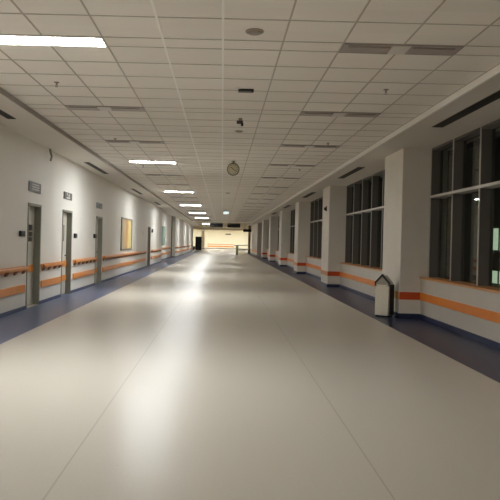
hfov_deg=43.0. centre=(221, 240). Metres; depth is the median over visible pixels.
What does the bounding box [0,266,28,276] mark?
handrail
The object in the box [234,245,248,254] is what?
barrier
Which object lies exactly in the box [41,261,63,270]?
handrail
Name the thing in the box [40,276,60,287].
rail
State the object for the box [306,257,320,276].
wall
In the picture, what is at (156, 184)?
recessed light
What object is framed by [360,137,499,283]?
neighbouring building
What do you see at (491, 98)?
ceiling vent
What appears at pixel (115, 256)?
handrail
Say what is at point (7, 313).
baseboard
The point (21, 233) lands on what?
card reader
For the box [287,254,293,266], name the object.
wall
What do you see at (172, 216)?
trim
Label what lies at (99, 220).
door
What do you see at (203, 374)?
floor
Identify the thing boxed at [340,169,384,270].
window
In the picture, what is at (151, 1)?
trim
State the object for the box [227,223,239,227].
display
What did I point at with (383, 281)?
hood
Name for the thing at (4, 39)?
recessed light
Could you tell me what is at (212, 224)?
display
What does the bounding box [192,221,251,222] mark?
trim
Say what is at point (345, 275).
strip
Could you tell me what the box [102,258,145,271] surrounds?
wall stripe
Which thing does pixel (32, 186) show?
door sign
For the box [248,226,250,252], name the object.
pillar
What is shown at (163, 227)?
framed picture
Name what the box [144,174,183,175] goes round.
recessed light
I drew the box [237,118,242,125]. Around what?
ceiling camera
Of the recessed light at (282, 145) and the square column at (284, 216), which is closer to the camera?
the recessed light at (282, 145)
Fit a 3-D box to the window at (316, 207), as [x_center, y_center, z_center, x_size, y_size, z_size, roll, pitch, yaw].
[4.160,-0.541,26.180,0.390,2.590,7.160,1,0,0]
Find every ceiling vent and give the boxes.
[0,109,15,118]
[84,162,107,173]
[302,192,315,197]
[339,167,364,178]
[432,90,499,127]
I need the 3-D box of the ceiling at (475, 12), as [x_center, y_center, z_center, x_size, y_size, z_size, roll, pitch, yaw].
[0.021,-2.050,24.150,6.060,0.100,80.300,1,0,0]
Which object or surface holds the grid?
attached to the ceiling at (475, 12)
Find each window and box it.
[277,216,278,251]
[288,209,294,254]
[306,197,322,259]
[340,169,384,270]
[420,119,499,293]
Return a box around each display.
[210,222,222,226]
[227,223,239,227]
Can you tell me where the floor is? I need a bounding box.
[0,249,499,499]
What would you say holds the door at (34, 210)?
in the wall at (23, 160)
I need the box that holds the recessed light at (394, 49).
[338,43,463,55]
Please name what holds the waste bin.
on the floor
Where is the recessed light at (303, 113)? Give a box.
[299,111,380,116]
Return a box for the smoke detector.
[245,28,263,35]
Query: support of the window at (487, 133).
in the wall at (486, 300)
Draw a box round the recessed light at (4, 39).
[0,35,107,46]
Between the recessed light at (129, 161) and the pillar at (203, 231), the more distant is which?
the pillar at (203, 231)
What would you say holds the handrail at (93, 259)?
attached to the wall at (23, 160)
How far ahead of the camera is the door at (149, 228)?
34.25 m
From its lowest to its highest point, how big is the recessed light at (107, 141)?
0.024 m
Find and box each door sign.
[28,181,40,193]
[64,191,71,200]
[96,202,101,208]
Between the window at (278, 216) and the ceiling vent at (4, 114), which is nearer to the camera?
the ceiling vent at (4, 114)
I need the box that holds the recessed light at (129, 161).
[129,161,175,163]
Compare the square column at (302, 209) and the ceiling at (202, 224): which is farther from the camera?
the ceiling at (202, 224)
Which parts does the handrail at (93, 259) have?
rail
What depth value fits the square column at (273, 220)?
46.90 m
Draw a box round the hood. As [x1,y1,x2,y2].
[376,275,393,286]
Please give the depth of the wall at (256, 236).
64.87 m
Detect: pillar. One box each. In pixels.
[201,230,204,248]
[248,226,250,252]
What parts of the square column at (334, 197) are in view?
column skirting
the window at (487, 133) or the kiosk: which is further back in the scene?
the kiosk
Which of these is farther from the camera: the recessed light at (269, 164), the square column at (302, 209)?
the square column at (302, 209)
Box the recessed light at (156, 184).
[156,184,188,185]
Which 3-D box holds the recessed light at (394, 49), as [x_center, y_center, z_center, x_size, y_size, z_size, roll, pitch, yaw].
[1.809,-1.943,6.450,1.200,0.024,0.300,1,0,0]
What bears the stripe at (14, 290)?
attached to the wall at (23, 160)
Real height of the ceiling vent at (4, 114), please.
0.008 m
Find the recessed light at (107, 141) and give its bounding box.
[105,140,164,143]
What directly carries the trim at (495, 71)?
attached to the ceiling at (422, 135)
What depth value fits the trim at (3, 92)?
11.82 m
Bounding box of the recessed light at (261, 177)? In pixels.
[261,177,299,178]
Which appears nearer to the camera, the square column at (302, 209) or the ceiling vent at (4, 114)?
the ceiling vent at (4, 114)
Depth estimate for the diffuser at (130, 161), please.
16.32 m
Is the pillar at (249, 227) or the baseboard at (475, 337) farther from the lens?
the pillar at (249, 227)
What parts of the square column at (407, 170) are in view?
column skirting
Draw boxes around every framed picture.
[120,217,131,249]
[161,226,164,245]
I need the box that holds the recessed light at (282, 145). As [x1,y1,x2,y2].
[280,144,339,147]
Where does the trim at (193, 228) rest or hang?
attached to the ceiling at (202, 224)
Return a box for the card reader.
[19,231,24,236]
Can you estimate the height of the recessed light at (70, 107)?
0.024 m
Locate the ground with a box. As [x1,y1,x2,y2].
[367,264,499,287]
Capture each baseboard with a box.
[0,251,191,317]
[251,253,499,350]
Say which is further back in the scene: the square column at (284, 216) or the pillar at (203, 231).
the pillar at (203, 231)
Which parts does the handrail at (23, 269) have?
rail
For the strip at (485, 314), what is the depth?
10.32 m
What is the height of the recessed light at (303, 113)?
0.024 m
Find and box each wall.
[0,123,192,313]
[193,229,251,248]
[251,223,261,255]
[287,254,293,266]
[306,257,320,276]
[340,264,381,296]
[420,279,499,342]
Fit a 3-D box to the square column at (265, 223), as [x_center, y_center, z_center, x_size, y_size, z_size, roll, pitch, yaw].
[4.005,-0.145,56.175,0.920,3.390,1.450,1,0,0]
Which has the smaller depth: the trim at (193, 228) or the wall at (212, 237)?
the trim at (193, 228)
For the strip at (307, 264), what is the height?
0.150 m
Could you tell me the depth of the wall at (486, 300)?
10.37 m
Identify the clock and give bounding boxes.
[227,161,238,175]
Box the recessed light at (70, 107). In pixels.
[64,105,145,111]
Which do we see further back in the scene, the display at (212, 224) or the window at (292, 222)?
the display at (212, 224)
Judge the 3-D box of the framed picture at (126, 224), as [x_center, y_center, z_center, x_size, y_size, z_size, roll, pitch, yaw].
[-3.854,-0.276,25.650,0.040,1.280,2.800,1,0,0]
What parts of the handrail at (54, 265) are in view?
rail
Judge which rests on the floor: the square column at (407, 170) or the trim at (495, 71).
the square column at (407, 170)
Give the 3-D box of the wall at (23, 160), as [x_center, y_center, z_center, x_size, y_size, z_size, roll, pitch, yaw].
[-4.183,-0.350,34.500,0.620,3.390,101.000,1,0,0]
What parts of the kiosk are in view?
panel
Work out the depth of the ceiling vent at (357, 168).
17.10 m
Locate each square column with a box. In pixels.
[261,220,268,258]
[268,216,277,261]
[278,210,290,266]
[293,202,310,273]
[320,186,353,286]
[382,148,447,318]
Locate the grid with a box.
[0,0,499,221]
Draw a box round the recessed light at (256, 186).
[256,186,288,187]
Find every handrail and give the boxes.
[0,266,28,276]
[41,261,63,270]
[73,257,96,265]
[102,251,146,260]
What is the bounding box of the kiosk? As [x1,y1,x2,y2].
[195,237,201,249]
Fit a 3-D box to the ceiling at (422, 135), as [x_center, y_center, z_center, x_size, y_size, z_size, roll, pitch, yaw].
[3.825,-1.945,30.500,1.550,0.200,93.000,1,0,0]
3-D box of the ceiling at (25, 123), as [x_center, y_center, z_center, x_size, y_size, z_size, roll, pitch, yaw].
[-3.828,-2.136,34.500,1.640,0.200,101.000,1,0,0]
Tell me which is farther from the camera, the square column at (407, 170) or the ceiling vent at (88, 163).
the ceiling vent at (88, 163)
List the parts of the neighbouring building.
entrance frame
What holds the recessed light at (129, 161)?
in the ceiling at (475, 12)
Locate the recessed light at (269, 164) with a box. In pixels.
[268,164,315,166]
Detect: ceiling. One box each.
[0,0,499,221]
[0,94,199,225]
[193,222,251,230]
[247,74,499,225]
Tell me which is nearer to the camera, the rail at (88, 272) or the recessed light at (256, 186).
the rail at (88, 272)
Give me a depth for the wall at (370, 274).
18.16 m
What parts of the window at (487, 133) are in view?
sill, head rail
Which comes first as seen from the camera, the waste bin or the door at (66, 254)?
the waste bin
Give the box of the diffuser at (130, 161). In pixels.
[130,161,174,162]
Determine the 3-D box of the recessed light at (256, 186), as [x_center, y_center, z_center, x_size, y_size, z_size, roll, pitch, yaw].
[1.809,-1.943,22.950,1.200,0.024,0.300,1,0,0]
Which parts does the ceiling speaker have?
casing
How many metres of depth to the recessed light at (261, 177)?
19.56 m
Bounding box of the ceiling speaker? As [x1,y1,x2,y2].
[236,87,253,92]
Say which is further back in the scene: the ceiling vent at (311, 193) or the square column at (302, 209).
the square column at (302, 209)
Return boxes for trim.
[0,87,191,220]
[150,0,224,218]
[171,216,172,255]
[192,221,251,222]
[193,228,251,230]
[252,64,499,222]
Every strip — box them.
[306,263,320,269]
[340,272,374,285]
[420,293,499,323]
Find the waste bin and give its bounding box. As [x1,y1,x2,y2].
[375,274,393,316]
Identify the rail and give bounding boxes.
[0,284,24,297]
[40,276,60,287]
[72,269,94,278]
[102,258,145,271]
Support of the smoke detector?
attached to the ceiling at (475, 12)
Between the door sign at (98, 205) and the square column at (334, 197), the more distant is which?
the square column at (334, 197)
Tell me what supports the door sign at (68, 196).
attached to the wall at (23, 160)
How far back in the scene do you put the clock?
15.75 m
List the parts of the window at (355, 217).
sill, head rail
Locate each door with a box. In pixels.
[25,202,41,308]
[60,209,72,293]
[94,216,102,282]
[147,226,150,265]
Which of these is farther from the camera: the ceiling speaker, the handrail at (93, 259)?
the handrail at (93, 259)

